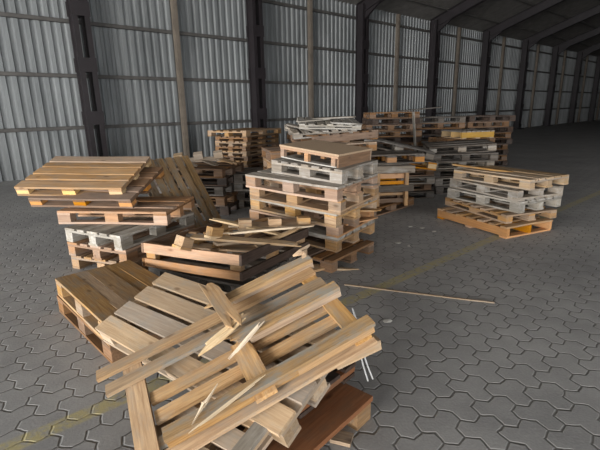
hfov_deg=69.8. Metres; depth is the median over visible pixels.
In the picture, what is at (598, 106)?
trim
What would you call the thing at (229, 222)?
plank
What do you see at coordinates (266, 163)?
wooden pallet
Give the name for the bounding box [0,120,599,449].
floor
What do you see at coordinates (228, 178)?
wooden pallet
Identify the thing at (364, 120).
wooden pallet
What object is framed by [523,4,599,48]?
beam
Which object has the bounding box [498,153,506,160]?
wooden pallet
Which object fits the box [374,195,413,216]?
wooden pallet
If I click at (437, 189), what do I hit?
wooden pallet
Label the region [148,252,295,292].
wooden pallet
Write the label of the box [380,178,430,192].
wooden pallet
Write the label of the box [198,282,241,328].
plank
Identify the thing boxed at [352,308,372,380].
strap
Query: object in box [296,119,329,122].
plank
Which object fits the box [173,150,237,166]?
pallet
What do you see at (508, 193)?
wooden pallet
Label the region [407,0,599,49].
beam
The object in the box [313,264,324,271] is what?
plank
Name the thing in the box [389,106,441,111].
plank
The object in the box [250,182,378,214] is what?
wooden pallet
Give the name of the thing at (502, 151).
wooden pallet
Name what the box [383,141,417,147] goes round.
wooden pallet
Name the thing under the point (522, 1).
beam
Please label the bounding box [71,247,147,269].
wooden pallet
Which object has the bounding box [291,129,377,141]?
wooden pallet
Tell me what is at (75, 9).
beam
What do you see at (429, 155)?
wooden pallet
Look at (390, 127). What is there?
wooden pallet
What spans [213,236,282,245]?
plank
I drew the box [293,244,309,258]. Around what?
splinter
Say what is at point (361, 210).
plank
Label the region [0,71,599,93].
beam
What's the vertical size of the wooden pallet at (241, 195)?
0.153 m
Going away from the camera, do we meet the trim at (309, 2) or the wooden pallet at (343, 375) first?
the wooden pallet at (343, 375)
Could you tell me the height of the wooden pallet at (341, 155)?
0.218 m
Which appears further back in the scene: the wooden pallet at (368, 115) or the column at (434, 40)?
the column at (434, 40)
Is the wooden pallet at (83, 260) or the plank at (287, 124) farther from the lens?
the plank at (287, 124)
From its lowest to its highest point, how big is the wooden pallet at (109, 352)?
0.151 m
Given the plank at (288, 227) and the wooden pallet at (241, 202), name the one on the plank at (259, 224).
the plank at (288, 227)
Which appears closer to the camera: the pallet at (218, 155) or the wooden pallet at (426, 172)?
the pallet at (218, 155)
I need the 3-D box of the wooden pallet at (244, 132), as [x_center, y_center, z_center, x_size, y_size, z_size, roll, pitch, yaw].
[-1.162,-1.981,9.164,1.010,0.126,1.251,8,17,30]
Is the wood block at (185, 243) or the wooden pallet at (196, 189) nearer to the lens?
the wood block at (185, 243)
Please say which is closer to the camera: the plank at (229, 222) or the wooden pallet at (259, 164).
the plank at (229, 222)
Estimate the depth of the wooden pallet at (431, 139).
9.63 m
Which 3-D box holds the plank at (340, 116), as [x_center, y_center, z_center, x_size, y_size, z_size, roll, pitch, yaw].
[0.568,-1.778,7.140,0.720,0.051,0.102,2,15,13]
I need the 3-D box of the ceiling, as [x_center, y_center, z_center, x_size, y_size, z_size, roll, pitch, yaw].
[16.601,-10.302,13.590,79.000,4.290,25.000,-14,20,-40]
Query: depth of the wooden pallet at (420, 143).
11.09 m
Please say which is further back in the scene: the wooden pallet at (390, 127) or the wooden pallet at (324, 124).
the wooden pallet at (390, 127)
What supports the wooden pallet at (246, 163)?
on the wooden pallet at (259, 164)
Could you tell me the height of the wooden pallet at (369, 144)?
0.156 m
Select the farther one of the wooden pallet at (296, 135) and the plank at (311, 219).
the wooden pallet at (296, 135)
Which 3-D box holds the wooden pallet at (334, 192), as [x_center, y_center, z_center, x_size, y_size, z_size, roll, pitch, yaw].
[0.119,-0.490,4.699,1.205,0.218,0.810,10,19,37]
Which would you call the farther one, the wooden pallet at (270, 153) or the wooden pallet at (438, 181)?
the wooden pallet at (438, 181)
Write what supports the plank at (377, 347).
on the wooden pallet at (154, 309)
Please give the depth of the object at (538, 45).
30.12 m
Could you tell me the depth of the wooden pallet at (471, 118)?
11.06 m
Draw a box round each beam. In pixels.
[0,12,593,77]
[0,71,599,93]
[0,107,599,132]
[65,0,108,156]
[170,0,189,157]
[246,0,267,145]
[262,0,595,62]
[357,0,383,18]
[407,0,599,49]
[430,0,485,32]
[483,0,565,41]
[516,0,596,27]
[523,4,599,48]
[553,27,599,54]
[578,43,599,58]
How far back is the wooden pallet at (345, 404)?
2.07 m
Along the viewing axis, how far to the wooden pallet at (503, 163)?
11.46 m
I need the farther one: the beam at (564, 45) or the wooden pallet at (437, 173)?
the beam at (564, 45)
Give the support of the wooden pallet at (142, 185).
on the wooden pallet at (163, 208)
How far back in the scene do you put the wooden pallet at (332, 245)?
4.62 m
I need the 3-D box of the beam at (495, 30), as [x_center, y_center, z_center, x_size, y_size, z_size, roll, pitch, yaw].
[18.357,-10.449,15.189,0.240,4.677,23.950,-14,20,-40]
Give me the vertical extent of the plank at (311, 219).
0.028 m
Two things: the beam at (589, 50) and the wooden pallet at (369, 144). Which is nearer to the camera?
the wooden pallet at (369, 144)
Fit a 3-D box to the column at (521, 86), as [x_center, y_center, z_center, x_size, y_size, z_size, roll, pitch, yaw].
[14.591,-9.147,28.296,0.700,5.570,0.600,-14,20,-40]
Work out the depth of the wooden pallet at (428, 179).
7.49 m
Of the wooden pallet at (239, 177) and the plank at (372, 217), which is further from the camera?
the wooden pallet at (239, 177)
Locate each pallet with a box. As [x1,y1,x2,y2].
[14,156,151,195]
[28,167,164,208]
[55,260,158,344]
[57,196,194,224]
[57,295,189,362]
[65,211,194,250]
[67,222,194,261]
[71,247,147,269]
[95,272,337,447]
[96,254,377,449]
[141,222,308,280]
[148,155,220,232]
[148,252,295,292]
[153,170,233,185]
[156,179,233,195]
[156,351,280,449]
[169,162,243,177]
[169,188,237,206]
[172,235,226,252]
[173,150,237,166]
[190,200,245,214]
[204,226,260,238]
[208,128,280,136]
[215,134,278,141]
[215,138,278,146]
[215,142,278,150]
[216,146,266,155]
[217,156,262,165]
[223,152,262,160]
[234,167,263,182]
[234,179,263,190]
[235,362,355,430]
[236,187,249,199]
[237,216,313,230]
[239,196,250,207]
[244,161,262,166]
[245,166,377,201]
[249,203,373,239]
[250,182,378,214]
[250,196,376,227]
[261,146,296,161]
[263,157,271,168]
[264,235,373,272]
[265,383,372,449]
[267,211,374,252]
[271,153,377,183]
[279,140,372,167]
[284,123,356,138]
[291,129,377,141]
[292,140,376,150]
[297,117,361,129]
[361,124,415,130]
[362,118,419,124]
[362,138,434,160]
[363,112,419,118]
[369,130,421,136]
[371,150,424,164]
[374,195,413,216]
[375,136,420,143]
[375,149,437,170]
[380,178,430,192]
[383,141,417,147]
[387,187,433,198]
[401,173,434,183]
[409,165,433,176]
[416,122,464,128]
[416,128,461,134]
[418,140,456,145]
[418,172,469,185]
[419,157,494,169]
[420,116,465,122]
[420,135,441,139]
[423,139,496,152]
[428,136,494,141]
[431,179,462,193]
[433,150,498,161]
[434,164,469,177]
[437,147,486,149]
[437,205,552,238]
[441,129,494,138]
[445,195,556,223]
[447,187,561,213]
[450,176,563,201]
[453,165,568,190]
[462,126,512,132]
[465,115,515,121]
[465,121,508,127]
[493,149,508,154]
[494,132,510,137]
[494,160,507,165]
[495,138,512,144]
[496,144,507,148]
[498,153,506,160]
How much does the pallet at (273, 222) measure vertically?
0.125 m
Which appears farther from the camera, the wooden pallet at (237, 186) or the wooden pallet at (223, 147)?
the wooden pallet at (223, 147)
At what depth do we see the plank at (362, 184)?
4.54 m
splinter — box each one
[188,375,264,433]
[192,383,217,424]
[198,313,245,355]
[228,321,263,359]
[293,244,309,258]
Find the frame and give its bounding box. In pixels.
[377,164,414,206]
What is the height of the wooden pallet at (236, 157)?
0.107 m
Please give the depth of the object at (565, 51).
33.60 m
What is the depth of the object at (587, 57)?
37.09 m
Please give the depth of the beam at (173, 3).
12.82 m
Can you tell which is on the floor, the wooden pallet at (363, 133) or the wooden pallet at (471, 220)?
the wooden pallet at (471, 220)
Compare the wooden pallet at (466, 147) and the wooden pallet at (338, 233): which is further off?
the wooden pallet at (466, 147)
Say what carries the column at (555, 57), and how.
attached to the wall
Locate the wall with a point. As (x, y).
(26, 45)
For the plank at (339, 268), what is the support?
on the floor
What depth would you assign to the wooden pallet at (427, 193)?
7.55 m
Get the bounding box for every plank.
[182,229,213,243]
[190,234,300,246]
[192,243,256,251]
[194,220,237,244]
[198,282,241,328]
[203,217,267,233]
[209,218,280,234]
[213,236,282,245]
[223,226,311,233]
[224,218,316,224]
[228,222,314,227]
[231,421,267,449]
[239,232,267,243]
[254,227,301,247]
[286,123,325,133]
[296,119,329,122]
[313,116,355,118]
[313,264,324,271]
[330,121,361,124]
[330,430,353,447]
[337,267,358,270]
[337,333,381,369]
[342,216,377,225]
[360,208,381,211]
[361,183,377,185]
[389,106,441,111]
[412,112,416,151]
[452,163,513,171]
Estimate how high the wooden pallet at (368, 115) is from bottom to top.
0.155 m
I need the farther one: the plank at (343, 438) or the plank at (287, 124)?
the plank at (287, 124)
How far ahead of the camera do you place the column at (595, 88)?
38.68 m
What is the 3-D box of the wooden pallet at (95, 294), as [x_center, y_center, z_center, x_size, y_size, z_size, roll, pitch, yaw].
[-1.359,0.534,3.263,0.604,0.152,1.101,-15,20,-41]
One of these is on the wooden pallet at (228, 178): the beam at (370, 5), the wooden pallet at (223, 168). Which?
the wooden pallet at (223, 168)
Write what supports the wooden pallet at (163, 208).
on the wooden pallet at (98, 234)
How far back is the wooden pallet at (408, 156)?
6.46 m
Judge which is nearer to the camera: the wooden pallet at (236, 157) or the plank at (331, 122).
the plank at (331, 122)
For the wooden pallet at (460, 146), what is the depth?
8.15 m
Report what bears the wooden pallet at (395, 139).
on the wooden pallet at (386, 145)
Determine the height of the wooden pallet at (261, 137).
0.106 m
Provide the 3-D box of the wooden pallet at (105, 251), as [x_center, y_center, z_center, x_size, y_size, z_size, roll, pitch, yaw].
[-1.810,0.147,4.735,0.809,0.151,1.051,5,16,23]
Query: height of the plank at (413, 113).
1.394 m
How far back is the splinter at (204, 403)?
1.77 m
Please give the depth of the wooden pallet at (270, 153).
6.11 m
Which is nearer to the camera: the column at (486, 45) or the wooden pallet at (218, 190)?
the wooden pallet at (218, 190)
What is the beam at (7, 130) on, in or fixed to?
attached to the wall
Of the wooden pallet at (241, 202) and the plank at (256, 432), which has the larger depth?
the wooden pallet at (241, 202)
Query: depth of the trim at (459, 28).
23.04 m
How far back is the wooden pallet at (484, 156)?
7.84 m
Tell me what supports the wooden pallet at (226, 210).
on the floor
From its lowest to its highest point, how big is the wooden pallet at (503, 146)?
0.155 m
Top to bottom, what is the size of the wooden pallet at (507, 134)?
0.152 m
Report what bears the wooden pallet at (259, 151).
on the wooden pallet at (236, 157)
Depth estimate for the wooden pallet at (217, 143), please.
8.87 m
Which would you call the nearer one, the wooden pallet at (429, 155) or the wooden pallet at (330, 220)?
the wooden pallet at (330, 220)
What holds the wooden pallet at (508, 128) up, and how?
on the wooden pallet at (507, 134)
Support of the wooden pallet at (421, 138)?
on the wooden pallet at (420, 143)
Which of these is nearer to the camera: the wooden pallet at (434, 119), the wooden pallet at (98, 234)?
the wooden pallet at (98, 234)
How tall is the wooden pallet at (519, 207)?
0.151 m
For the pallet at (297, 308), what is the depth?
2.04 m
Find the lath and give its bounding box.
[344,284,494,302]
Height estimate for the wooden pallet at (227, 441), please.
0.256 m
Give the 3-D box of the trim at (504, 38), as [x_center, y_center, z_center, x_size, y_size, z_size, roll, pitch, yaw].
[12.430,-8.691,26.724,0.160,5.550,0.140,-14,20,-40]
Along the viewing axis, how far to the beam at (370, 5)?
16.89 m
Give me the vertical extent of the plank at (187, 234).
0.034 m
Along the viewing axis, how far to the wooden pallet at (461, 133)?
9.38 m
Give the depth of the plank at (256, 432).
1.77 m
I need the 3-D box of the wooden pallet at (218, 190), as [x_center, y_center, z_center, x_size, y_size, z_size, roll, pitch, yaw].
[-1.683,-0.639,7.108,1.227,0.156,0.807,2,15,13]
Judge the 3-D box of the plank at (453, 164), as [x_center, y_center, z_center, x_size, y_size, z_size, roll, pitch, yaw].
[2.596,-0.813,6.107,0.826,0.103,0.100,5,16,21]
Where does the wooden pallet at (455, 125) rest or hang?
on the wooden pallet at (429, 131)
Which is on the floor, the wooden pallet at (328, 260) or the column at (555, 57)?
the wooden pallet at (328, 260)
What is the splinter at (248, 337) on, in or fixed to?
attached to the pallet at (297, 308)
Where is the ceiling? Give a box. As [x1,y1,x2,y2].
[334,0,599,56]
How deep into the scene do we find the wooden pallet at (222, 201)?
6.68 m
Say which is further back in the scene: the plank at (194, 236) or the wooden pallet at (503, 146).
the wooden pallet at (503, 146)
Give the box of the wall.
[0,0,599,181]
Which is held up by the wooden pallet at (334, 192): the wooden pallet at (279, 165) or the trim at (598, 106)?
the wooden pallet at (279, 165)
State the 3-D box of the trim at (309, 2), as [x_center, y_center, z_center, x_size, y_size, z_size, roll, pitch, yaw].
[0.415,-5.644,16.294,0.160,5.550,0.140,-14,20,-40]
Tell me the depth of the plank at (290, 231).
3.92 m
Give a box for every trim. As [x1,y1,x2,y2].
[307,0,313,117]
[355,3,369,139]
[393,14,400,127]
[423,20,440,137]
[452,27,461,115]
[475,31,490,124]
[496,37,505,114]
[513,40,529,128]
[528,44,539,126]
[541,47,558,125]
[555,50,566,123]
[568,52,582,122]
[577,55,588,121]
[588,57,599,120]
[595,93,599,119]
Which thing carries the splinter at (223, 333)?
attached to the plank at (224, 308)
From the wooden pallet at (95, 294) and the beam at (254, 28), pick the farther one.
the beam at (254, 28)
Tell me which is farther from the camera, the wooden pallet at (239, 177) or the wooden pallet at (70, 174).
the wooden pallet at (239, 177)
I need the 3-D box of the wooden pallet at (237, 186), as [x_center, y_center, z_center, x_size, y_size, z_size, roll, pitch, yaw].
[-0.627,-0.723,7.332,0.801,0.150,0.804,1,15,7]
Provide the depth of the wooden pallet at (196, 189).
5.97 m
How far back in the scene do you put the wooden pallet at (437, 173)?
7.91 m
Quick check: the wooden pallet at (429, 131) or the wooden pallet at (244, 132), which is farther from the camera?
the wooden pallet at (429, 131)
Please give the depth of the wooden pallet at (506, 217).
5.55 m
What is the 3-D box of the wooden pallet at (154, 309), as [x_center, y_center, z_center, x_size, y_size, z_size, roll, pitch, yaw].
[-0.503,0.640,2.414,1.503,0.318,0.580,10,19,37]
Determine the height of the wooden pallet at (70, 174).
0.371 m
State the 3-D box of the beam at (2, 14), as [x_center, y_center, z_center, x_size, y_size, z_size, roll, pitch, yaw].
[8.579,-8.760,23.282,78.000,0.092,0.090,-14,20,-40]
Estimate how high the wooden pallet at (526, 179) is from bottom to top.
0.135 m
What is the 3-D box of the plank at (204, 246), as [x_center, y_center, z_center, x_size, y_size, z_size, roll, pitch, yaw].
[-0.746,0.203,3.901,0.801,0.079,0.103,4,16,19]
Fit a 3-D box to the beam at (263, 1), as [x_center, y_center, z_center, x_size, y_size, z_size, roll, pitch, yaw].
[8.553,-10.015,22.945,78.000,0.092,0.090,-14,20,-40]
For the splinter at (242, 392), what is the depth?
1.74 m
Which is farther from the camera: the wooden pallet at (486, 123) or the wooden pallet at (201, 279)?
the wooden pallet at (486, 123)
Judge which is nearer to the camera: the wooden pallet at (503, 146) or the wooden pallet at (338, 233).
the wooden pallet at (338, 233)
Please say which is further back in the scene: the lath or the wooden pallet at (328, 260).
the wooden pallet at (328, 260)
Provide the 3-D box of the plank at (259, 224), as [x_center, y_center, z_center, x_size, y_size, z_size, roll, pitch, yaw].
[-0.276,-0.002,4.261,0.848,0.026,0.141,0,15,6]
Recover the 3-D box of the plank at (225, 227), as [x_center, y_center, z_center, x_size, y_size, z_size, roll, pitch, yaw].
[-0.785,0.063,4.194,0.092,0.088,0.648,9,18,34]
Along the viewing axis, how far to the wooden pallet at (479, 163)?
7.99 m
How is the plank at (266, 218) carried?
on the plank at (187, 234)
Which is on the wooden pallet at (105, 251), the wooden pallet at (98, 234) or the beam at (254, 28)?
the wooden pallet at (98, 234)
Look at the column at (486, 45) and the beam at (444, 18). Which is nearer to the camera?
the beam at (444, 18)
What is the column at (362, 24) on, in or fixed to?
attached to the wall
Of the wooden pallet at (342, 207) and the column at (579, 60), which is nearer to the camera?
the wooden pallet at (342, 207)
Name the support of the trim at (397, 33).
attached to the wall

